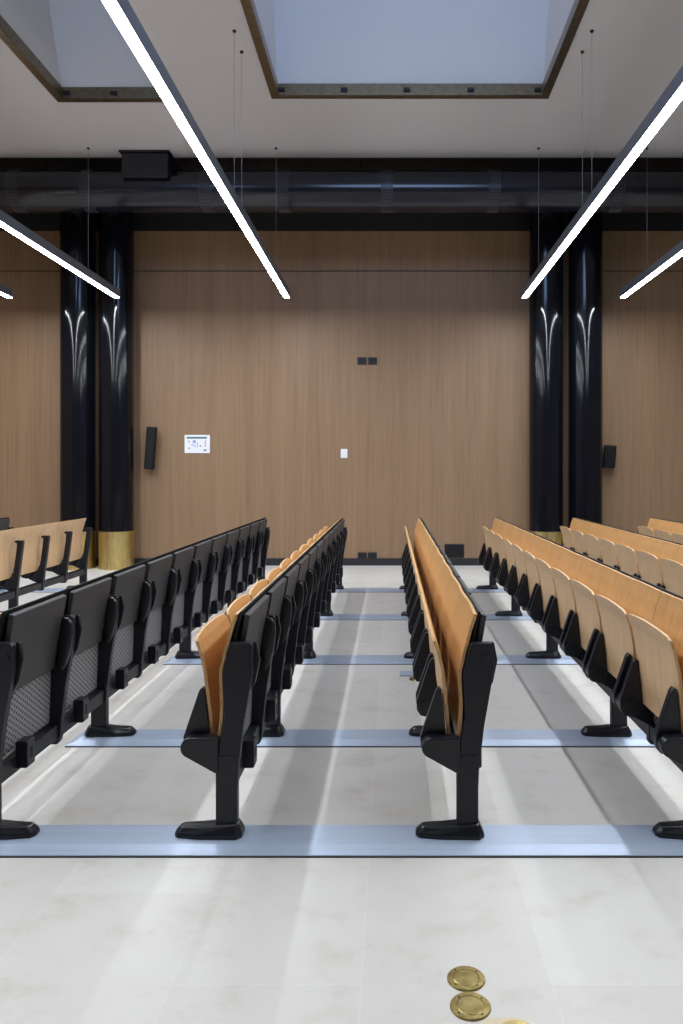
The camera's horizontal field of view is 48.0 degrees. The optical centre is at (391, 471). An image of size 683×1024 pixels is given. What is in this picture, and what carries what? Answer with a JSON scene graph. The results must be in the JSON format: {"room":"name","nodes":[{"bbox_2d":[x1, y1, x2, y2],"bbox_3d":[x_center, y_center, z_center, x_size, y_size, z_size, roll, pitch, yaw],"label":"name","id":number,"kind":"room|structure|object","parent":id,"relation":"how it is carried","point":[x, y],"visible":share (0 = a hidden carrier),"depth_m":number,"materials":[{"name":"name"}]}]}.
{"room":"lecture hall","nodes":[
{"label":"lecture hall","id":0,"kind":"room"},
{"bbox_2d":[0,566,682,1023],"bbox_3d":[-0.400,1.435,4.120,14.000,0.150,14.640,0,0,0],"label":"floor","id":1,"kind":"structure","parent":0,"point":[83,940],"depth_m":2.54,"materials":[{"name":"stone"}]},
{"bbox_2d":[0,517,13,588],"bbox_3d":[-4.486,0.932,5.823,0.308,0.823,6.065,0,0,0],"label":"bench","id":2,"kind":"object","parent":1,"relation":"on","point":[4,522],"visible":0.26,"depth_m":8.68,"materials":[{"name":"black plastic"}]},
{"bbox_2d":[0,588,65,591],"bbox_3d":[-4.015,1.352,8.751,1.470,0.016,0.218,0,0,0],"label":"floor strip","id":3,"kind":"object","parent":1,"relation":"on","point":[45,589],"visible":0.2,"depth_m":8.69,"materials":[{"name":"metal"}]},
{"bbox_2d":[0,518,91,612],"bbox_3d":[-3.595,0.936,5.823,0.289,0.815,6.065,0,0,0],"label":"bench","id":4,"kind":"object","parent":1,"relation":"on","point":[29,552],"visible":0.98,"depth_m":7.70,"materials":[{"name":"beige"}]},
{"bbox_2d":[60,213,95,569],"bbox_3d":[-4.442,-1.305,10.840,0.482,5.330,0.482,0,0,0],"label":"column","id":5,"kind":"structure","parent":1,"relation":"on","point":[77,230],"depth_m":10.65,"materials":[{"name":"black paint"}]},
{"bbox_2d":[98,213,133,569],"bbox_3d":[-3.897,-1.305,10.840,0.482,5.330,0.482,0,0,0],"label":"column","id":6,"kind":"structure","parent":1,"relation":"on","point":[116,230],"depth_m":10.64,"materials":[{"name":"black paint"}]},
{"bbox_2d":[0,517,269,839],"bbox_3d":[-1.491,0.932,5.823,0.356,0.823,6.065,0,0,0],"label":"bench","id":7,"kind":"object","parent":1,"relation":"on","point":[64,653],"visible":1,"depth_m":3.87,"materials":[{"name":"black"}]},
{"bbox_2d":[175,517,346,839],"bbox_3d":[-0.647,0.932,5.823,0.308,0.823,6.065,0,0,0],"label":"bench","id":8,"kind":"object","parent":1,"relation":"on","point":[249,655],"visible":1,"depth_m":3.18,"materials":[{"name":"black plastic"}]},
{"bbox_2d":[0,825,682,857],"bbox_3d":[0.818,1.352,2.805,4.865,0.016,0.218,0,0,0],"label":"floor strip","id":9,"kind":"object","parent":1,"relation":"on","point":[52,841],"visible":1,"depth_m":2.77,"materials":[{"name":"metal"}]},
{"bbox_2d":[65,729,654,746],"bbox_3d":[0.818,1.352,3.886,4.865,0.016,0.218,0,0,0],"label":"floor strip","id":10,"kind":"object","parent":1,"relation":"on","point":[143,737],"visible":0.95,"depth_m":3.84,"materials":[{"name":"metal"}]},
{"bbox_2d":[163,655,577,664],"bbox_3d":[0.818,1.352,5.508,4.865,0.016,0.218,0,0,0],"label":"floor strip","id":11,"kind":"object","parent":1,"relation":"on","point":[320,659],"visible":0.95,"depth_m":5.46,"materials":[{"name":"metal"}]},
{"bbox_2d":[400,671,412,675],"bbox_3d":[0.115,1.356,5.145,0.120,0.008,0.110,0,0,0],"label":"floor plate","id":12,"kind":"object","parent":1,"relation":"on","point":[402,673],"visible":0.58,"depth_m":5.13,"materials":[{"name":"metal"}]},
{"bbox_2d":[336,588,505,591],"bbox_3d":[0.818,1.352,8.751,4.865,0.016,0.218,0,0,0],"label":"floor strip","id":13,"kind":"object","parent":1,"relation":"on","point":[344,589],"visible":0.13,"depth_m":8.69,"materials":[{"name":"metal"}]},
{"bbox_2d":[320,614,532,619],"bbox_3d":[0.818,1.352,7.129,4.865,0.016,0.218,0,0,0],"label":"floor strip","id":14,"kind":"object","parent":1,"relation":"on","point":[335,616],"visible":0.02,"depth_m":7.08,"materials":[{"name":"metal"}]},
{"bbox_2d":[399,518,496,839],"bbox_3d":[0.243,0.932,5.823,0.308,0.823,6.065,0,0,0],"label":"bench","id":15,"kind":"object","parent":1,"relation":"on","point":[454,669],"visible":1,"depth_m":2.94,"materials":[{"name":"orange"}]},
{"bbox_2d":[447,966,484,991],"bbox_3d":[0.200,1.357,2.051,0.102,0.005,0.102,0,0,0],"label":"socket","id":16,"kind":"object","parent":1,"relation":"on","point":[461,978],"visible":1,"depth_m":2.05,"materials":[{"name":"gold metal"}]},
{"bbox_2d":[450,992,490,1021],"bbox_3d":[0.201,1.357,1.944,0.104,0.005,0.104,0,0,0],"label":"socket","id":17,"kind":"object","parent":1,"relation":"on","point":[466,1006],"visible":1,"depth_m":1.94,"materials":[{"name":"gold metal"}]},
{"bbox_2d":[482,1017,529,1023],"bbox_3d":[0.299,1.359,1.842,0.157,0.001,0.129,0,0,0],"label":"mortar patch","id":18,"kind":"object","parent":1,"relation":"on","point":[489,1020],"visible":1,"depth_m":1.90,"materials":[{"name":"beige"}]},
{"bbox_2d":[503,1020,528,1023],"bbox_3d":[0.306,1.357,1.842,0.104,0.005,0.104,0,0,0],"label":"socket","id":19,"kind":"object","parent":18,"relation":"on","point":[510,1021],"visible":1,"depth_m":1.88,"materials":[{"name":"gold metal"}]},
{"bbox_2d":[529,213,562,543],"bbox_3d":[2.189,-1.305,10.840,0.482,5.330,0.482,0,0,0],"label":"column","id":20,"kind":"structure","parent":1,"relation":"on","point":[546,300],"depth_m":10.64,"materials":[{"name":"black paint"}]},
{"bbox_2d":[476,517,682,839],"bbox_3d":[1.127,0.932,5.823,0.308,0.823,6.065,0,0,0],"label":"bench","id":21,"kind":"object","parent":1,"relation":"on","point":[624,631],"visible":1,"depth_m":3.88,"materials":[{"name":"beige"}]},
{"bbox_2d":[568,213,602,527],"bbox_3d":[2.746,-1.305,10.840,0.482,5.330,0.482,0,0,0],"label":"column","id":22,"kind":"structure","parent":1,"relation":"on","point":[585,251],"depth_m":10.64,"materials":[{"name":"black paint"}]},
{"bbox_2d":[560,517,682,596],"bbox_3d":[2.019,0.932,5.823,0.308,0.823,6.065,0,0,0],"label":"bench","id":23,"kind":"object","parent":1,"relation":"on","point":[656,561],"visible":0.5,"depth_m":6.36,"materials":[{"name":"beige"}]},
{"bbox_2d":[637,517,682,543],"bbox_3d":[2.909,0.932,5.823,0.308,0.823,6.065,0,0,0],"label":"bench","id":24,"kind":"object","parent":1,"relation":"on","point":[669,530],"visible":0.17,"depth_m":8.15,"materials":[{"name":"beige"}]},
{"bbox_2d":[0,213,682,557],"bbox_3d":[-0.400,-1.305,11.290,13.600,5.330,0.300,0,0,0],"label":"wall","id":25,"kind":"structure","parent":0,"point":[436,431],"depth_m":11.14,"materials":[{"name":"brown wood"}]},
{"bbox_2d":[144,426,156,469],"bbox_3d":[-3.469,-0.348,11.037,0.135,0.610,0.203,5,3,-8],"label":"wall speaker","id":26,"kind":"object","parent":25,"relation":"attached to","point":[151,433],"visible":1,"depth_m":10.94,"materials":[{"name":"black plastic"}]},
{"bbox_2d":[145,428,154,467],"bbox_3d":[-3.456,-0.341,10.940,0.103,0.573,0.006,5,3,-8],"label":"grille","id":27,"kind":"object","parent":26,"relation":"attached to","point":[150,433],"depth_m":10.94,"materials":[{"name":"black metal"}]},
{"bbox_2d":[185,435,209,452],"bbox_3d":[-2.827,-0.406,11.133,0.368,0.265,0.017,0,0,0],"label":"evacuation plan","id":28,"kind":"object","parent":25,"relation":"attached to","point":[193,443],"visible":1,"depth_m":11.13,"materials":[{"name":"white paper"}]},
{"bbox_2d":[96,558,482,565],"bbox_3d":[-0.400,1.308,11.136,13.600,0.105,0.028,0,0,0],"label":"baseboard","id":29,"kind":"structure","parent":25,"relation":"attached to","point":[269,561],"depth_m":11.12,"materials":[{"name":"black paint"}]},
{"bbox_2d":[0,158,682,169],"bbox_3d":[-0.400,-3.969,10.410,13.600,0.022,1.500,0,0,0],"label":"trim","id":30,"kind":"structure","parent":25,"relation":"attached to","point":[5,163],"depth_m":9.78,"materials":[{"name":"black paint"}]},
{"bbox_2d":[341,449,346,457],"bbox_3d":[-0.690,-0.269,11.130,0.096,0.131,0.023,0,0,0],"label":"light switch","id":31,"kind":"object","parent":25,"relation":"attached to","point":[343,451],"visible":1,"depth_m":11.12,"materials":[{"name":"white plastic"}]},
{"bbox_2d":[357,357,365,364],"bbox_3d":[-0.431,-1.616,11.132,0.128,0.105,0.021,0,0,0],"label":"wall socket","id":32,"kind":"object","parent":25,"relation":"attached to","point":[360,360],"visible":1,"depth_m":11.12,"materials":[{"name":"black plastic"}]},
{"bbox_2d":[358,552,366,557],"bbox_3d":[-0.425,1.220,11.132,0.125,0.102,0.021,0,0,0],"label":"wall socket","id":33,"kind":"object","parent":25,"relation":"attached to","point":[360,554],"visible":1,"depth_m":11.12,"materials":[{"name":"black plastic"}]},
{"bbox_2d":[368,357,376,364],"bbox_3d":[-0.275,-1.616,11.132,0.128,0.105,0.021,0,0,0],"label":"wall socket","id":34,"kind":"object","parent":25,"relation":"attached to","point":[371,360],"visible":1,"depth_m":11.12,"materials":[{"name":"black plastic"}]},
{"bbox_2d":[368,552,376,557],"bbox_3d":[-0.278,1.220,11.132,0.128,0.102,0.021,0,0,0],"label":"wall socket","id":35,"kind":"object","parent":25,"relation":"attached to","point":[370,554],"visible":1,"depth_m":11.12,"materials":[{"name":"black plastic"}]},
{"bbox_2d":[445,544,463,556],"bbox_3d":[0.914,1.145,11.131,0.282,0.194,0.022,0,0,0],"label":"wall socket","id":36,"kind":"object","parent":25,"relation":"attached to","point":[451,550],"visible":0.84,"depth_m":11.12,"materials":[{"name":"black plastic"}]},
{"bbox_2d":[603,445,616,467],"bbox_3d":[3.139,-0.223,11.007,0.196,0.341,0.271,0,0,21],"label":"wall speaker","id":37,"kind":"object","parent":25,"relation":"attached to","point":[609,453],"visible":0.96,"depth_m":10.90,"materials":[{"name":"black plastic"}]},
{"bbox_2d":[604,447,613,467],"bbox_3d":[3.100,-0.210,10.905,0.129,0.291,0.006,5,11,20],"label":"grille","id":38,"kind":"object","parent":37,"relation":"attached to","point":[608,451],"depth_m":10.90,"materials":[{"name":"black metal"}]},
{"bbox_2d":[0,0,682,157],"bbox_3d":[-0.400,-4.030,4.120,14.000,0.120,14.640,0,0,0],"label":"ceiling","id":39,"kind":"structure","parent":0,"point":[633,52],"depth_m":8.45,"materials":[{"name":"grey paint"}]},
{"bbox_2d":[0,284,12,297],"bbox_3d":[-5.162,-3.162,5.875,0.076,1.616,8.958,0,0,0],"label":"pendant lamp","id":40,"kind":"object","parent":39,"relation":"hanging from","point":[5,291],"visible":1,"depth_m":10.18,"materials":[{"name":"grey"}]},
{"bbox_2d":[0,147,119,297],"bbox_3d":[-3.714,-3.162,5.875,0.076,1.616,8.958,0,0,0],"label":"pendant lamp","id":41,"kind":"object","parent":39,"relation":"hanging from","point":[7,222],"visible":1,"depth_m":8.37,"materials":[{"name":"grey plastic"}]},
{"bbox_2d":[0,221,118,297],"bbox_3d":[-3.714,-2.360,5.874,0.066,0.012,8.936,0,0,0],"label":"diffuser","id":42,"kind":"object","parent":41,"relation":"attached to","point":[6,225],"depth_m":8.43,"materials":[{"name":"white plastic"}]},
{"bbox_2d":[0,0,163,101],"bbox_3d":[-2.953,-4.657,5.537,1.222,1.410,5.283,0,0,0],"label":"skylight","id":43,"kind":"object","parent":39,"relation":"in","point":[75,49],"visible":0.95,"depth_m":7.92,"materials":[{"name":"white glass"}]},
{"bbox_2d":[102,0,289,297],"bbox_3d":[-1.414,-3.162,5.875,0.076,1.616,8.958,0,0,0],"label":"pendant lamp","id":44,"kind":"object","parent":39,"relation":"hanging from","point":[122,12],"visible":1,"depth_m":5.12,"materials":[{"name":"grey plastic"}]},
{"bbox_2d":[0,150,682,212],"bbox_3d":[-0.400,-3.644,9.760,13.500,0.652,0.680,0,0,0],"label":"ventilation duct","id":45,"kind":"object","parent":39,"relation":"hanging from","point":[148,181],"visible":0.92,"depth_m":9.53,"materials":[{"name":"black metal"}]},
{"bbox_2d":[240,0,589,98],"bbox_3d":[0.196,-4.657,5.500,2.930,1.410,5.208,0,0,0],"label":"skylight","id":46,"kind":"object","parent":39,"relation":"in","point":[306,49],"visible":1,"depth_m":7.87,"materials":[{"name":"white glass"}]},
{"bbox_2d":[522,29,682,297],"bbox_3d":[1.802,-3.162,5.875,0.076,1.616,8.958,0,0,0],"label":"pendant lamp","id":47,"kind":"object","parent":39,"relation":"hanging from","point":[671,97],"visible":1,"depth_m":6.33,"materials":[{"name":"grey plastic"}]},
{"bbox_2d":[620,147,682,297],"bbox_3d":[3.129,-3.162,5.875,0.076,1.616,8.958,0,0,0],"label":"pendant lamp","id":48,"kind":"object","parent":39,"relation":"hanging from","point":[676,252],"visible":1,"depth_m":9.06,"materials":[{"name":"grey plastic"}]},
{"bbox_2d":[621,250,682,297],"bbox_3d":[3.129,-2.360,5.874,0.066,0.012,8.936,0,0,0],"label":"diffuser","id":49,"kind":"object","parent":48,"relation":"attached to","point":[677,254],"depth_m":9.10,"materials":[{"name":"white plastic"}]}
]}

